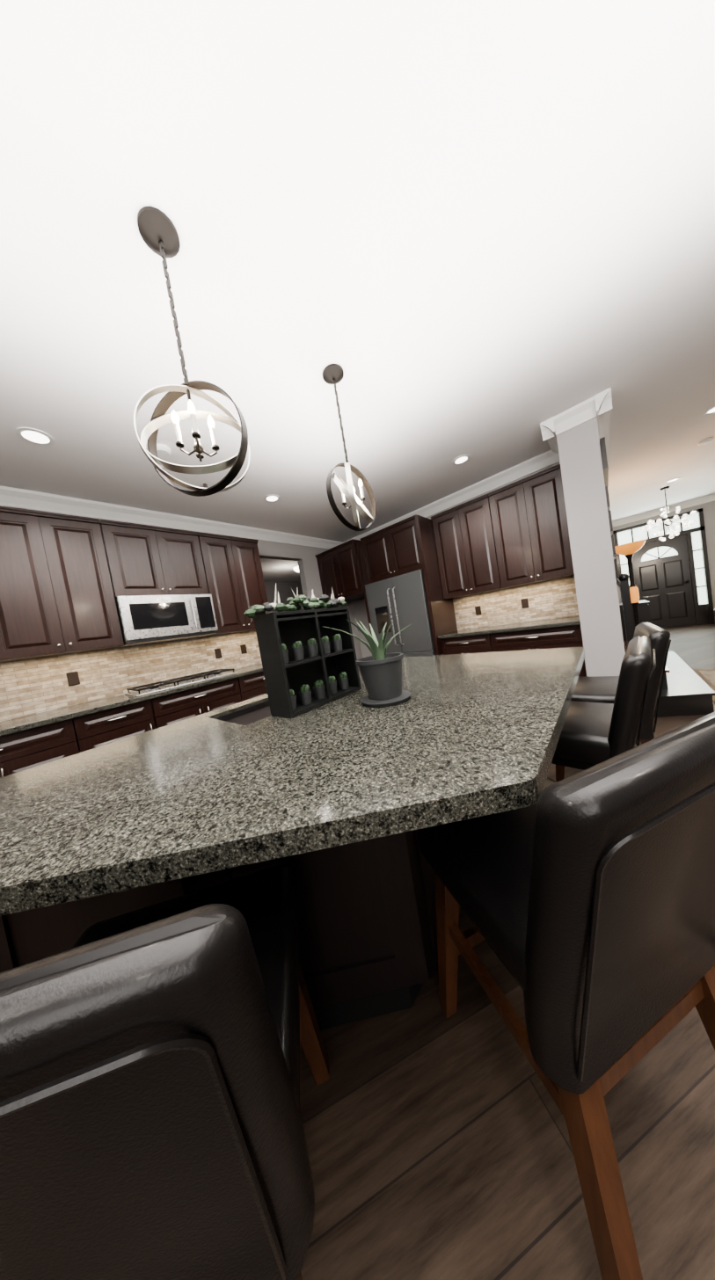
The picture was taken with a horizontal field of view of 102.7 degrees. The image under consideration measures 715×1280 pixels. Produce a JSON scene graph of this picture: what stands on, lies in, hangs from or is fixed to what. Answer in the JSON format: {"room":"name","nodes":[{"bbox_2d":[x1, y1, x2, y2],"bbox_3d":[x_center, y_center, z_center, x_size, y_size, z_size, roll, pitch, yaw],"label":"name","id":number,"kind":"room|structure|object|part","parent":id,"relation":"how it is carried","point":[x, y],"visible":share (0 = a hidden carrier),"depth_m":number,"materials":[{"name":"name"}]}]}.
{"room":"kitchen","nodes":[
{"label":"kitchen","id":0,"kind":"room"},
{"bbox_2d":[0,505,362,718],"bbox_3d":[-1.957,-0.006,3.249,0.120,2.740,9.000,-7,4,42],"label":"wall","id":1,"kind":"structure","parent":0,"point":[304,557],"depth_m":4.58,"materials":[{"name":"grey paint"}]},
{"bbox_2d":[0,506,123,662],"bbox_3d":[-2.496,-0.434,2.331,0.347,1.102,0.730,-7,4,42],"label":"upper cabinet","id":2,"kind":"object","parent":1,"relation":"attached to","point":[56,595],"visible":1,"depth_m":2.24,"materials":[{"name":"brown wood"}]},
{"bbox_2d":[0,630,261,721],"bbox_3d":[-2.269,0.296,2.757,0.012,0.448,3.015,-7,4,42],"label":"backsplash","id":3,"kind":"structure","parent":1,"relation":"attached to","point":[32,686],"depth_m":2.68,"materials":[{"name":"tile"}]},
{"bbox_2d":[65,671,79,686],"bbox_3d":[-2.482,0.338,2.499,0.007,0.116,0.072,-7,4,42],"label":"electrical outlet","id":4,"kind":"object","parent":3,"relation":"attached to","point":[73,678],"visible":1,"depth_m":2.50,"materials":[{"name":"brown plastic"}]},
{"bbox_2d":[214,647,222,658],"bbox_3d":[-1.668,0.162,3.431,0.007,0.116,0.072,-7,4,42],"label":"electrical outlet","id":5,"kind":"object","parent":3,"relation":"attached to","point":[218,653],"visible":1,"depth_m":3.43,"materials":[{"name":"brown plastic"}]},
{"bbox_2d":[240,644,247,654],"bbox_3d":[-1.460,0.117,3.669,0.007,0.116,0.072,-7,4,42],"label":"electrical outlet","id":6,"kind":"object","parent":3,"relation":"attached to","point":[243,649],"visible":1,"depth_m":3.67,"materials":[{"name":"brown plastic"}]},
{"bbox_2d":[99,519,208,598],"bbox_3d":[-2.030,-0.754,2.893,0.347,0.672,0.795,-7,4,42],"label":"upper cabinet","id":7,"kind":"object","parent":1,"relation":"attached to","point":[146,560],"visible":0.85,"depth_m":2.75,"materials":[{"name":"brown wood"}]},
{"bbox_2d":[114,594,218,647],"bbox_3d":[-1.911,-0.214,2.891,0.429,0.424,0.785,-7,4,42],"label":"microwave","id":8,"kind":"object","parent":7,"relation":"attached to","point":[146,619],"visible":0.98,"depth_m":2.72,"materials":[{"name":"silver metal"}]},
{"bbox_2d":[0,485,343,549],"bbox_3d":[-2.615,-1.190,2.513,0.095,0.124,7.379,-7,4,42],"label":"crown molding","id":9,"kind":"structure","parent":1,"relation":"attached to","point":[15,498],"depth_m":2.92,"materials":[{"name":"white paint"}]},
{"bbox_2d":[197,531,267,636],"bbox_3d":[-1.507,-0.648,3.462,0.347,1.102,0.695,-7,4,42],"label":"upper cabinet","id":10,"kind":"object","parent":1,"relation":"attached to","point":[234,577],"visible":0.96,"depth_m":3.32,"materials":[{"name":"brown wood"}]},
{"bbox_2d":[263,581,304,611],"bbox_3d":[-2.715,-0.052,6.921,0.120,2.740,4.500,-7,4,42],"label":"wall","id":11,"kind":"structure","parent":0,"point":[284,590],"depth_m":7.76,"materials":[{"name":"grey paint"}]},
{"bbox_2d":[0,0,714,581],"bbox_3d":[0.895,-1.910,3.213,10.740,0.100,13.440,-7,4,42],"label":"ceiling","id":12,"kind":"structure","parent":0,"point":[443,234],"depth_m":1.17,"materials":[{"name":"white paint"}]},
{"bbox_2d":[14,427,54,445],"bbox_3d":[-2.070,-1.307,1.841,0.170,0.007,0.170,-7,4,42],"label":"recessed light","id":13,"kind":"object","parent":12,"relation":"in","point":[34,436],"visible":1,"depth_m":1.83,"materials":[{"name":"white plastic"}]},
{"bbox_2d":[156,443,171,457],"bbox_3d":[-1.457,-1.407,2.131,0.120,0.034,0.118,-7,4,42],"label":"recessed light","id":14,"kind":"object","parent":12,"relation":"attached to","point":[163,450],"visible":0.85,"depth_m":2.11,"materials":[{"name":"white plastic"}]},
{"bbox_2d":[133,206,250,496],"bbox_3d":[-0.650,-1.027,1.069,0.354,0.946,0.369,-7,4,42],"label":"pendant light","id":15,"kind":"object","parent":12,"relation":"hanging from","point":[158,233],"visible":1,"depth_m":1.06,"materials":[{"name":"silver metal"}]},
{"bbox_2d":[263,494,279,501],"bbox_3d":[-0.936,-1.552,3.138,0.170,0.007,0.170,-7,4,42],"label":"recessed light","id":16,"kind":"object","parent":12,"relation":"in","point":[272,498],"visible":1,"depth_m":3.13,"materials":[{"name":"white"}]},
{"bbox_2d":[293,566,298,572],"bbox_3d":[-1.291,-1.605,6.523,0.320,0.099,0.315,-7,4,42],"label":"light","id":17,"kind":"object","parent":12,"relation":"attached to","point":[296,569],"visible":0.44,"depth_m":6.42,"materials":[{"name":"white"}]},
{"bbox_2d":[322,363,376,530],"bbox_3d":[-0.072,-1.153,1.761,0.250,0.946,0.396,-7,4,42],"label":"pendant light","id":18,"kind":"object","parent":12,"relation":"hanging from","point":[332,374],"visible":1,"depth_m":1.72,"materials":[{"name":"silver metal"}]},
{"bbox_2d":[452,454,469,465],"bbox_3d":[1.080,-1.874,2.978,0.170,0.007,0.170,-7,4,42],"label":"recessed light","id":19,"kind":"object","parent":12,"relation":"in","point":[461,460],"visible":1,"depth_m":2.97,"materials":[{"name":"white plastic"}]},
{"bbox_2d":[640,486,696,541],"bbox_3d":[5.428,-2.220,5.025,0.697,0.913,0.649,-7,4,42],"label":"chandelier","id":20,"kind":"object","parent":12,"relation":"hanging from","point":[666,522],"visible":1,"depth_m":5.03,"materials":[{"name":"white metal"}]},
{"bbox_2d":[664,477,680,483],"bbox_3d":[5.178,-2.624,4.701,0.170,0.007,0.170,-7,4,42],"label":"recessed light","id":21,"kind":"object","parent":12,"relation":"in","point":[672,480],"visible":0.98,"depth_m":4.69,"materials":[{"name":"white"}]},
{"bbox_2d":[697,436,712,445],"bbox_3d":[4.197,-2.392,3.456,0.120,0.034,0.118,-7,4,42],"label":"smoke detector","id":22,"kind":"object","parent":12,"relation":"attached to","point":[704,441],"visible":1,"depth_m":3.43,"materials":[{"name":"white plastic"}]},
{"bbox_2d":[703,406,714,414],"bbox_3d":[3.510,-2.263,2.793,0.170,0.007,0.170,-7,4,42],"label":"recessed light","id":23,"kind":"object","parent":12,"relation":"in","point":[710,410],"visible":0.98,"depth_m":2.82,"materials":[{"name":"white"}]},
{"bbox_2d":[352,461,579,657],"bbox_3d":[1.238,-0.576,4.293,3.330,2.740,0.120,-7,4,42],"label":"wall","id":24,"kind":"structure","parent":0,"point":[360,610],"depth_m":5.22,"materials":[{"name":"grey paint"}]},
{"bbox_2d":[314,538,363,601],"bbox_3d":[-0.086,-1.097,4.749,0.845,0.792,0.747,-7,4,42],"label":"upper cabinet","id":25,"kind":"object","parent":24,"relation":"attached to","point":[338,570],"visible":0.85,"depth_m":4.46,"materials":[{"name":"brown wood"}]},
{"bbox_2d":[359,514,421,583],"bbox_3d":[0.642,-1.250,4.157,0.946,0.672,0.637,-7,4,42],"label":"upper cabinet","id":26,"kind":"object","parent":24,"relation":"attached to","point":[391,551],"visible":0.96,"depth_m":3.92,"materials":[{"name":"brown wood"}]},
{"bbox_2d":[344,449,559,542],"bbox_3d":[0.956,-1.849,4.153,3.329,0.124,0.095,-7,4,42],"label":"crown molding","id":27,"kind":"structure","parent":24,"relation":"attached to","point":[534,464],"depth_m":3.59,"materials":[{"name":"white paint"}]},
{"bbox_2d":[430,494,506,599],"bbox_3d":[1.425,-1.138,3.688,0.715,1.102,0.347,-7,4,42],"label":"upper cabinet","id":28,"kind":"object","parent":24,"relation":"attached to","point":[463,533],"visible":0.96,"depth_m":3.56,"materials":[{"name":"brown wood"}]},
{"bbox_2d":[452,575,579,630],"bbox_3d":[1.932,-0.430,3.623,1.431,0.448,0.012,-7,4,42],"label":"backsplash","id":29,"kind":"structure","parent":24,"relation":"attached to","point":[552,599],"depth_m":3.55,"materials":[{"name":"tile"}]},
{"bbox_2d":[474,605,480,615],"bbox_3d":[1.634,-0.398,3.876,0.072,0.116,0.007,-7,4,42],"label":"electrical outlet","id":30,"kind":"object","parent":29,"relation":"attached to","point":[477,609],"visible":1,"depth_m":3.87,"materials":[{"name":"brown plastic"}]},
{"bbox_2d":[520,597,528,608],"bbox_3d":[2.049,-0.449,3.504,0.072,0.116,0.007,-7,4,42],"label":"electrical outlet","id":31,"kind":"object","parent":29,"relation":"attached to","point":[524,603],"visible":1,"depth_m":3.50,"materials":[{"name":"brown plastic"}]},
{"bbox_2d":[487,463,574,588],"bbox_3d":[1.956,-1.202,3.212,0.705,1.102,0.347,-7,4,42],"label":"upper cabinet","id":32,"kind":"object","parent":24,"relation":"attached to","point":[530,529],"visible":0.98,"depth_m":3.09,"materials":[{"name":"brown wood"}]},
{"bbox_2d":[299,624,714,1279],"bbox_3d":[1.353,0.889,3.343,10.740,0.100,13.440,-7,4,42],"label":"floor","id":33,"kind":"structure","parent":0,"point":[439,1146],"depth_m":0.64,"materials":[{"name":"brown wood"}]},
{"bbox_2d":[0,719,79,778],"bbox_3d":[-2.443,1.077,1.980,0.620,0.878,0.770,-7,4,42],"label":"base cabinet","id":34,"kind":"object","parent":33,"relation":"on","point":[26,749],"visible":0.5,"depth_m":1.93,"materials":[{"name":"brown wood"}]},
{"bbox_2d":[0,663,262,736],"bbox_3d":[-1.995,0.509,2.558,0.645,0.040,3.015,-7,4,42],"label":"countertop","id":35,"kind":"structure","parent":34,"relation":"on","point":[10,726],"depth_m":2.24,"materials":[{"name":"stone"}]},
{"bbox_2d":[124,668,237,696],"bbox_3d":[-1.732,0.405,2.855,0.510,0.052,0.870,-7,4,42],"label":"cooktop","id":36,"kind":"object","parent":35,"relation":"in","point":[169,684],"visible":1,"depth_m":2.72,"materials":[{"name":"silver metal"}]},
{"bbox_2d":[72,698,155,752],"bbox_3d":[-2.035,0.989,2.446,0.620,0.878,0.470,-7,4,42],"label":"base cabinet","id":37,"kind":"object","parent":33,"relation":"on","point":[99,729],"visible":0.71,"depth_m":2.23,"materials":[{"name":"brown wood"}]},
{"bbox_2d":[0,864,329,1279],"bbox_3d":[-0.327,0.763,0.475,0.498,0.952,0.549,-10,3,-11],"label":"stool","id":38,"kind":"object","parent":33,"relation":"on","point":[151,1128],"visible":1,"depth_m":0.27,"materials":[{"name":"black leather"}]},
{"bbox_2d":[150,677,241,728],"bbox_3d":[-1.631,0.901,2.908,0.620,0.878,0.760,-7,4,42],"label":"base cabinet","id":39,"kind":"object","parent":33,"relation":"on","point":[175,708],"visible":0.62,"depth_m":2.66,"materials":[{"name":"brown wood"}]},
{"bbox_2d":[237,671,267,701],"bbox_3d":[-1.171,0.801,3.436,0.620,0.878,0.645,-7,4,42],"label":"base cabinet","id":40,"kind":"object","parent":33,"relation":"on","point":[252,686],"visible":0.15,"depth_m":3.10,"materials":[{"name":"brown wood"}]},
{"bbox_2d":[0,647,585,1030],"bbox_3d":[0.042,0.689,1.124,1.336,0.920,2.040,-7,4,42],"label":"kitchen island","id":41,"kind":"object","parent":33,"relation":"on","point":[338,803],"visible":0.54,"depth_m":0.71,"materials":[{"name":"stone"}]},
{"bbox_2d":[243,582,361,718],"bbox_3d":[-0.193,0.011,1.170,0.138,0.488,0.463,-7,4,42],"label":"shelf unit","id":42,"kind":"object","parent":41,"relation":"on","point":[308,660],"visible":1,"depth_m":1.15,"materials":[{"name":"black wood"}]},
{"bbox_2d":[322,619,410,707],"bbox_3d":[0.062,0.068,1.015,0.193,0.306,0.288,-7,4,42],"label":"plant pot","id":43,"kind":"object","parent":41,"relation":"on","point":[380,668],"visible":1,"depth_m":0.98,"materials":[{"name":"grey ceramic"}]},
{"bbox_2d":[355,540,371,635],"bbox_3d":[0.405,-0.298,4.512,0.044,2.440,0.686,-7,4,42],"label":"panel","id":44,"kind":"object","parent":33,"relation":"on","point":[361,563],"visible":0.14,"depth_m":4.23,"materials":[{"name":"brown wood"}]},
{"bbox_2d":[364,569,435,656],"bbox_3d":[0.794,-0.010,4.158,0.920,1.780,0.756,-7,4,42],"label":"refrigerator","id":45,"kind":"object","parent":33,"relation":"on","point":[399,602],"visible":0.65,"depth_m":3.83,"materials":[{"name":"grey metal"}]},
{"bbox_2d":[414,515,457,654],"bbox_3d":[1.143,-0.388,3.849,0.045,2.440,0.686,-7,4,42],"label":"panel","id":46,"kind":"object","parent":33,"relation":"on","point":[441,614],"visible":0.5,"depth_m":3.67,"materials":[{"name":"brown wood"}]},
{"bbox_2d":[440,633,492,654],"bbox_3d":[1.533,0.348,3.692,0.600,0.878,0.620,-7,4,42],"label":"drawer","id":47,"kind":"object","parent":33,"relation":"on","point":[476,643],"visible":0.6,"depth_m":3.45,"materials":[{"name":"brown wood"}]},
{"bbox_2d":[489,624,586,676],"bbox_3d":[2.063,0.283,3.217,0.820,0.878,0.620,-7,4,42],"label":"base cabinet","id":48,"kind":"object","parent":33,"relation":"on","point":[564,636],"visible":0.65,"depth_m":2.95,"materials":[{"name":"brown wood"}]},
{"bbox_2d":[437,616,580,639],"bbox_3d":[1.765,-0.144,3.398,1.431,0.040,0.645,-7,4,42],"label":"countertop","id":49,"kind":"structure","parent":48,"relation":"on","point":[539,624],"depth_m":3.18,"materials":[{"name":"stone"}]},
{"bbox_2d":[416,711,714,1279],"bbox_3d":[0.482,0.622,0.678,0.498,0.952,0.549,-10,3,-18],"label":"stool","id":50,"kind":"object","parent":33,"relation":"on","point":[585,899],"visible":0.94,"depth_m":0.45,"materials":[{"name":"black leather"}]},
{"bbox_2d":[551,635,655,770],"bbox_3d":[1.043,0.500,1.335,0.498,0.952,0.549,-12,4,-44],"label":"stool","id":51,"kind":"object","parent":33,"relation":"on","point":[592,734],"visible":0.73,"depth_m":1.08,"materials":[{"name":"black leather"}]},
{"bbox_2d":[555,622,670,781],"bbox_3d":[1.466,0.413,1.700,0.568,0.952,0.510,-7,4,42],"label":"stool","id":52,"kind":"object","parent":33,"relation":"on","point":[601,689],"visible":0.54,"depth_m":1.43,"materials":[{"name":"black leather"}]},
{"bbox_2d":[614,539,645,627],"bbox_3d":[4.335,-0.604,4.479,0.400,1.780,0.400,-7,4,42],"label":"torchiere floor lamp","id":53,"kind":"object","parent":33,"relation":"on","point":[627,550],"visible":0.62,"depth_m":4.43,"materials":[{"name":"brown metal"}]},
{"bbox_2d":[618,599,651,640],"bbox_3d":[4.988,-0.261,5.180,0.430,0.830,0.860,-7,4,42],"label":"console table","id":54,"kind":"object","parent":33,"relation":"on","point":[643,611],"visible":0.35,"depth_m":4.81,"materials":[{"name":"brown wood"}]},
{"bbox_2d":[616,573,714,717],"bbox_3d":[2.436,-0.366,3.855,2.612,1.980,2.270,-7,4,42],"label":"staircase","id":55,"kind":"structure","parent":33,"relation":"on","point":[687,690],"depth_m":2.58,"materials":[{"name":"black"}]},
{"bbox_3d":[2.354,-0.512,3.252,1.066,1.611,0.581,-7,4,42],"label":"stair railing","id":56,"kind":"part","parent":55,"relation":"part of","materials":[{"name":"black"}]},
{"bbox_2d":[691,669,714,703],"bbox_3d":[3.817,0.469,2.485,1.030,0.012,2.050,-7,4,42],"label":"rug","id":57,"kind":"object","parent":33,"relation":"on","point":[707,676],"visible":0.4,"depth_m":3.22,"materials":[{"name":"brown carpet"}]},
{"bbox_2d":[556,416,625,676],"bbox_3d":[2.361,-0.692,2.847,0.280,2.740,0.780,-7,4,42],"label":"column","id":58,"kind":"structure","parent":0,"point":[588,527],"depth_m":2.54,"materials":[{"name":"grey paint"}]},
{"bbox_2d":[539,416,559,455],"bbox_3d":[1.938,-1.948,2.830,0.095,0.124,0.759,-7,4,42],"label":"crown molding","id":59,"kind":"structure","parent":58,"relation":"attached to","point":[549,425],"depth_m":2.58,"materials":[{"name":"white"}]},
{"bbox_2d":[539,388,611,441],"bbox_3d":[1.865,-1.919,2.460,0.480,0.124,0.095,-7,4,42],"label":"crown molding","id":60,"kind":"structure","parent":58,"relation":"attached to","point":[584,411],"depth_m":2.45,"materials":[{"name":"white wood"}]},
{"bbox_2d":[599,436,618,579],"bbox_3d":[2.411,-1.187,2.729,0.034,1.210,0.650,-7,4,42],"label":"picture frame","id":61,"kind":"object","parent":58,"relation":"attached to","point":[603,454],"visible":0.79,"depth_m":2.60,"materials":[{"name":"grey"}]},
{"bbox_2d":[610,500,714,619],"bbox_3d":[7.187,-1.659,6.697,2.490,2.740,0.120,-7,4,42],"label":"wall","id":62,"kind":"structure","parent":0,"point":[709,512],"depth_m":6.20,"materials":[{"name":"grey paint"}]},
{"bbox_2d":[611,494,714,527],"bbox_3d":[6.965,-2.940,6.503,2.090,0.124,0.095,-7,4,42],"label":"crown molding","id":63,"kind":"structure","parent":62,"relation":"attached to","point":[671,508],"depth_m":6.51,"materials":[{"name":"white"}]},
{"bbox_2d":[612,508,714,627],"bbox_3d":[7.123,-1.539,6.722,1.440,2.520,0.198,-7,4,42],"label":"front door","id":64,"kind":"structure","parent":62,"relation":"attached to","point":[672,579],"depth_m":6.59,"materials":[{"name":"black paint"}]},
{"bbox_3d":[4.472,-1.149,5.262,0.280,2.740,5.700,-7,4,42],"label":"wall","id":65,"kind":"structure","parent":0,"visible":0},
{"bbox_2d":[594,387,610,488],"bbox_3d":[4.114,-2.393,4.749,0.095,0.124,6.579,-7,4,42],"label":"crown molding","id":66,"kind":"structure","parent":65,"relation":"attached to","point":[603,424],"depth_m":2.59,"materials":[{"name":"white"}]}
]}

